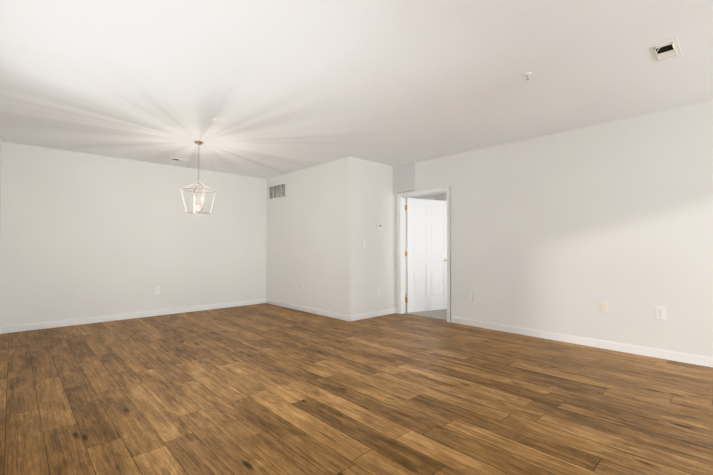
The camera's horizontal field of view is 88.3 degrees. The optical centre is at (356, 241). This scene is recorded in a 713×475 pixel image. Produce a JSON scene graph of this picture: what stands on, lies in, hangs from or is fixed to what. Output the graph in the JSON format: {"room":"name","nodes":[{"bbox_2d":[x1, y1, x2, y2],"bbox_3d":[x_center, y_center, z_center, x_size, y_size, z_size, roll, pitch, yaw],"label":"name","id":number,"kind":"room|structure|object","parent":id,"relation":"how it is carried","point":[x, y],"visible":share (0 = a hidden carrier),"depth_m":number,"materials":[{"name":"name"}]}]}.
{"room":"empty living room","nodes":[
{"label":"empty living room","id":0,"kind":"room"},
{"bbox_2d":[0,137,1,239],"bbox_3d":[-1.578,-0.117,1.124,0.550,2.600,10.266,1,-1,-43],"label":"wall","id":1,"kind":"structure","parent":0,"point":[0,180],"depth_m":4.90,"materials":[{"name":"white paint"}]},
{"bbox_2d":[0,326,3,333],"bbox_3d":[-1.522,1.136,1.140,0.434,0.095,10.042,1,-1,-43],"label":"baseboard","id":2,"kind":"structure","parent":1,"relation":"attached to","point":[1,328],"depth_m":4.95,"materials":[{"name":"white wood"}]},
{"bbox_2d":[0,142,266,326],"bbox_3d":[-3.544,-0.037,6.229,4.530,2.600,0.120,1,-1,-43],"label":"wall","id":3,"kind":"structure","parent":0,"point":[84,235],"depth_m":5.89,"materials":[{"name":"white paint"}]},
{"bbox_2d":[4,299,263,332],"bbox_3d":[-3.332,1.217,6.316,3.975,0.095,0.013,1,-1,-43],"label":"baseboard","id":4,"kind":"structure","parent":3,"relation":"attached to","point":[61,323],"depth_m":5.88,"materials":[{"name":"white wood"}]},
{"bbox_2d":[155,287,159,293],"bbox_3d":[-3.396,0.834,6.265,0.072,0.117,0.009,1,-1,-43],"label":"outlet","id":5,"kind":"object","parent":3,"relation":"attached to","point":[157,290],"visible":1,"depth_m":6.26,"materials":[{"name":"white plastic"}]},
{"bbox_2d":[266,157,395,314],"bbox_3d":[-0.594,-0.021,7.206,1.210,2.600,2.730,1,-1,-43],"label":"wall","id":6,"kind":"structure","parent":0,"point":[323,219],"depth_m":6.31,"materials":[{"name":"white paint"}]},
{"bbox_2d":[269,182,285,199],"bbox_3d":[-1.596,-1.009,7.399,0.010,0.300,0.660,1,-1,-43],"label":"air vent","id":7,"kind":"object","parent":6,"relation":"in","point":[277,191],"visible":1,"depth_m":7.38,"materials":[{"name":"white metal"}]},
{"bbox_2d":[264,299,351,320],"bbox_3d":[-0.987,1.223,6.711,0.013,0.095,2.601,1,-1,-43],"label":"baseboard","id":8,"kind":"structure","parent":6,"relation":"attached to","point":[345,317],"depth_m":6.50,"materials":[{"name":"white wood"}]},
{"bbox_2d":[352,308,397,320],"bbox_3d":[0.309,1.214,6.147,1.075,0.095,0.022,1,-1,-43],"label":"baseboard","id":9,"kind":"structure","parent":6,"relation":"attached to","point":[355,317],"depth_m":6.14,"materials":[{"name":"white wood"}]},
{"bbox_2d":[376,223,381,228],"bbox_3d":[0.387,-0.262,6.240,0.124,0.092,0.026,1,-1,-43],"label":"thermostat","id":10,"kind":"object","parent":6,"relation":"attached to","point":[378,225],"visible":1,"depth_m":6.22,"materials":[{"name":"white plastic"}]},
{"bbox_2d":[0,303,712,474],"bbox_3d":[0.021,1.261,2.923,6.036,0.100,9.850,1,-1,-43],"label":"floor","id":11,"kind":"structure","parent":0,"point":[263,389],"depth_m":2.78,"materials":[{"name":"brown wood"}]},
{"bbox_2d":[0,0,712,195],"bbox_3d":[1.339,-1.429,4.201,9.650,0.120,9.850,1,-1,-43],"label":"ceiling","id":12,"kind":"structure","parent":0,"point":[280,87],"depth_m":3.05,"materials":[{"name":"white paint"}]},
{"bbox_2d":[168,157,190,161],"bbox_3d":[-2.897,-1.335,6.005,0.310,0.012,0.156,1,-1,-43],"label":"ceiling vent","id":13,"kind":"object","parent":12,"relation":"in","point":[178,159],"visible":1,"depth_m":5.98,"materials":[{"name":"white metal"}]},
{"bbox_2d":[180,140,215,213],"bbox_3d":[-2.144,-0.870,4.990,0.335,0.974,0.335,0,-1,4],"label":"pendant lantern","id":14,"kind":"object","parent":12,"relation":"hanging from","point":[198,142],"visible":1,"depth_m":4.98,"materials":[{"name":"silver metal"}]},
{"bbox_2d":[212,118,224,122],"bbox_3d":[-1.556,-1.366,4.152,0.144,0.008,0.144,1,-1,-43],"label":"cover plate","id":15,"kind":"object","parent":12,"relation":"attached to","point":[219,120],"visible":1,"depth_m":4.13,"materials":[{"name":"white plastic"}]},
{"bbox_2d":[523,72,531,80],"bbox_3d":[1.416,-1.363,3.044,0.068,0.047,0.068,1,-1,-43],"label":"sprinkler","id":16,"kind":"object","parent":12,"relation":"attached to","point":[527,74],"visible":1,"depth_m":3.03,"materials":[{"name":"white metal"}]},
{"bbox_2d":[648,38,682,62],"bbox_3d":[2.260,-1.370,2.685,0.330,0.045,0.156,1,-1,-43],"label":"ceiling vent","id":17,"kind":"object","parent":12,"relation":"in","point":[666,50],"visible":1,"depth_m":2.67,"materials":[{"name":"white metal"}]},
{"bbox_2d":[406,195,432,288],"bbox_3d":[0.848,0.007,9.045,3.410,2.600,0.120,1,-1,-43],"label":"wall","id":18,"kind":"structure","parent":0,"point":[429,197],"depth_m":9.38,"materials":[{"name":"white paint"}]},
{"bbox_2d":[404,293,446,320],"bbox_3d":[2.532,1.324,7.299,3.614,0.112,5.000,1,-1,-43],"label":"floor","id":19,"kind":"structure","parent":0,"point":[441,314],"depth_m":6.40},
{"bbox_2d":[433,194,445,200],"bbox_3d":[3.784,-0.001,8.494,0.120,2.600,4.940,1,-1,-43],"label":"wall","id":20,"kind":"structure","parent":0,"point":[440,197],"depth_m":10.02,"materials":[{"name":"white paint"}]},
{"bbox_2d":[395,100,712,356],"bbox_3d":[3.152,-0.072,4.009,0.120,2.600,7.060,1,-1,-43],"label":"wall","id":21,"kind":"structure","parent":0,"point":[567,232],"depth_m":4.32,"materials":[{"name":"white paint"}]},
{"bbox_2d":[393,162,414,192],"bbox_3d":[0.819,-1.099,6.378,0.065,0.471,0.435,1,-1,-43],"label":"chase","id":22,"kind":"object","parent":21,"relation":"attached to","point":[403,177],"visible":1,"depth_m":6.33,"materials":[{"name":"white paint"}]},
{"bbox_2d":[398,187,450,321],"bbox_3d":[1.146,0.206,6.143,0.162,2.111,1.055,1,-1,-43],"label":"door frame","id":23,"kind":"structure","parent":21,"relation":"attached to","point":[402,197],"depth_m":6.43,"materials":[{"name":"white wood"}]},
{"bbox_2d":[407,198,446,312],"bbox_3d":[1.308,0.245,6.714,0.915,2.028,0.035,0,-1,-26],"label":"door leaf","id":24,"kind":"structure","parent":21,"relation":"in","point":[428,258],"depth_m":6.68,"materials":[{"name":"white wood"}]},
{"bbox_2d":[414,206,446,296],"bbox_3d":[1.354,0.175,6.737,0.738,1.634,0.140,0,-1,-26],"label":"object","id":25,"kind":"structure","parent":24,"relation":"attached to","point":[419,270],"depth_m":6.67,"materials":[{"name":"white wood"}]},
{"bbox_2d":[469,293,473,300],"bbox_3d":[1.695,0.821,5.425,0.050,0.120,0.074,1,-1,-43],"label":"outlet","id":26,"kind":"object","parent":21,"relation":"attached to","point":[471,296],"visible":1,"depth_m":5.41,"materials":[{"name":"white plastic"}]},
{"bbox_2d":[451,317,712,366],"bbox_3d":[3.454,1.174,3.570,0.013,0.095,5.797,1,-1,-43],"label":"baseboard","id":27,"kind":"structure","parent":21,"relation":"attached to","point":[663,354],"depth_m":4.27,"materials":[{"name":"white wood"}]},
{"bbox_2d":[600,302,607,313],"bbox_3d":[2.848,0.764,4.227,0.007,0.122,0.076,1,-1,-43],"label":"outlet","id":28,"kind":"object","parent":21,"relation":"attached to","point":[603,307],"visible":1,"depth_m":4.23,"materials":[{"name":"beige plastic"}]},
{"bbox_2d":[655,306,665,319],"bbox_3d":[3.193,0.751,3.857,0.009,0.134,0.086,1,-1,-43],"label":"duplex electrical outlet","id":29,"kind":"object","parent":21,"relation":"attached to","point":[660,312],"visible":1,"depth_m":3.85,"materials":[{"name":"white plastic"}]}
]}

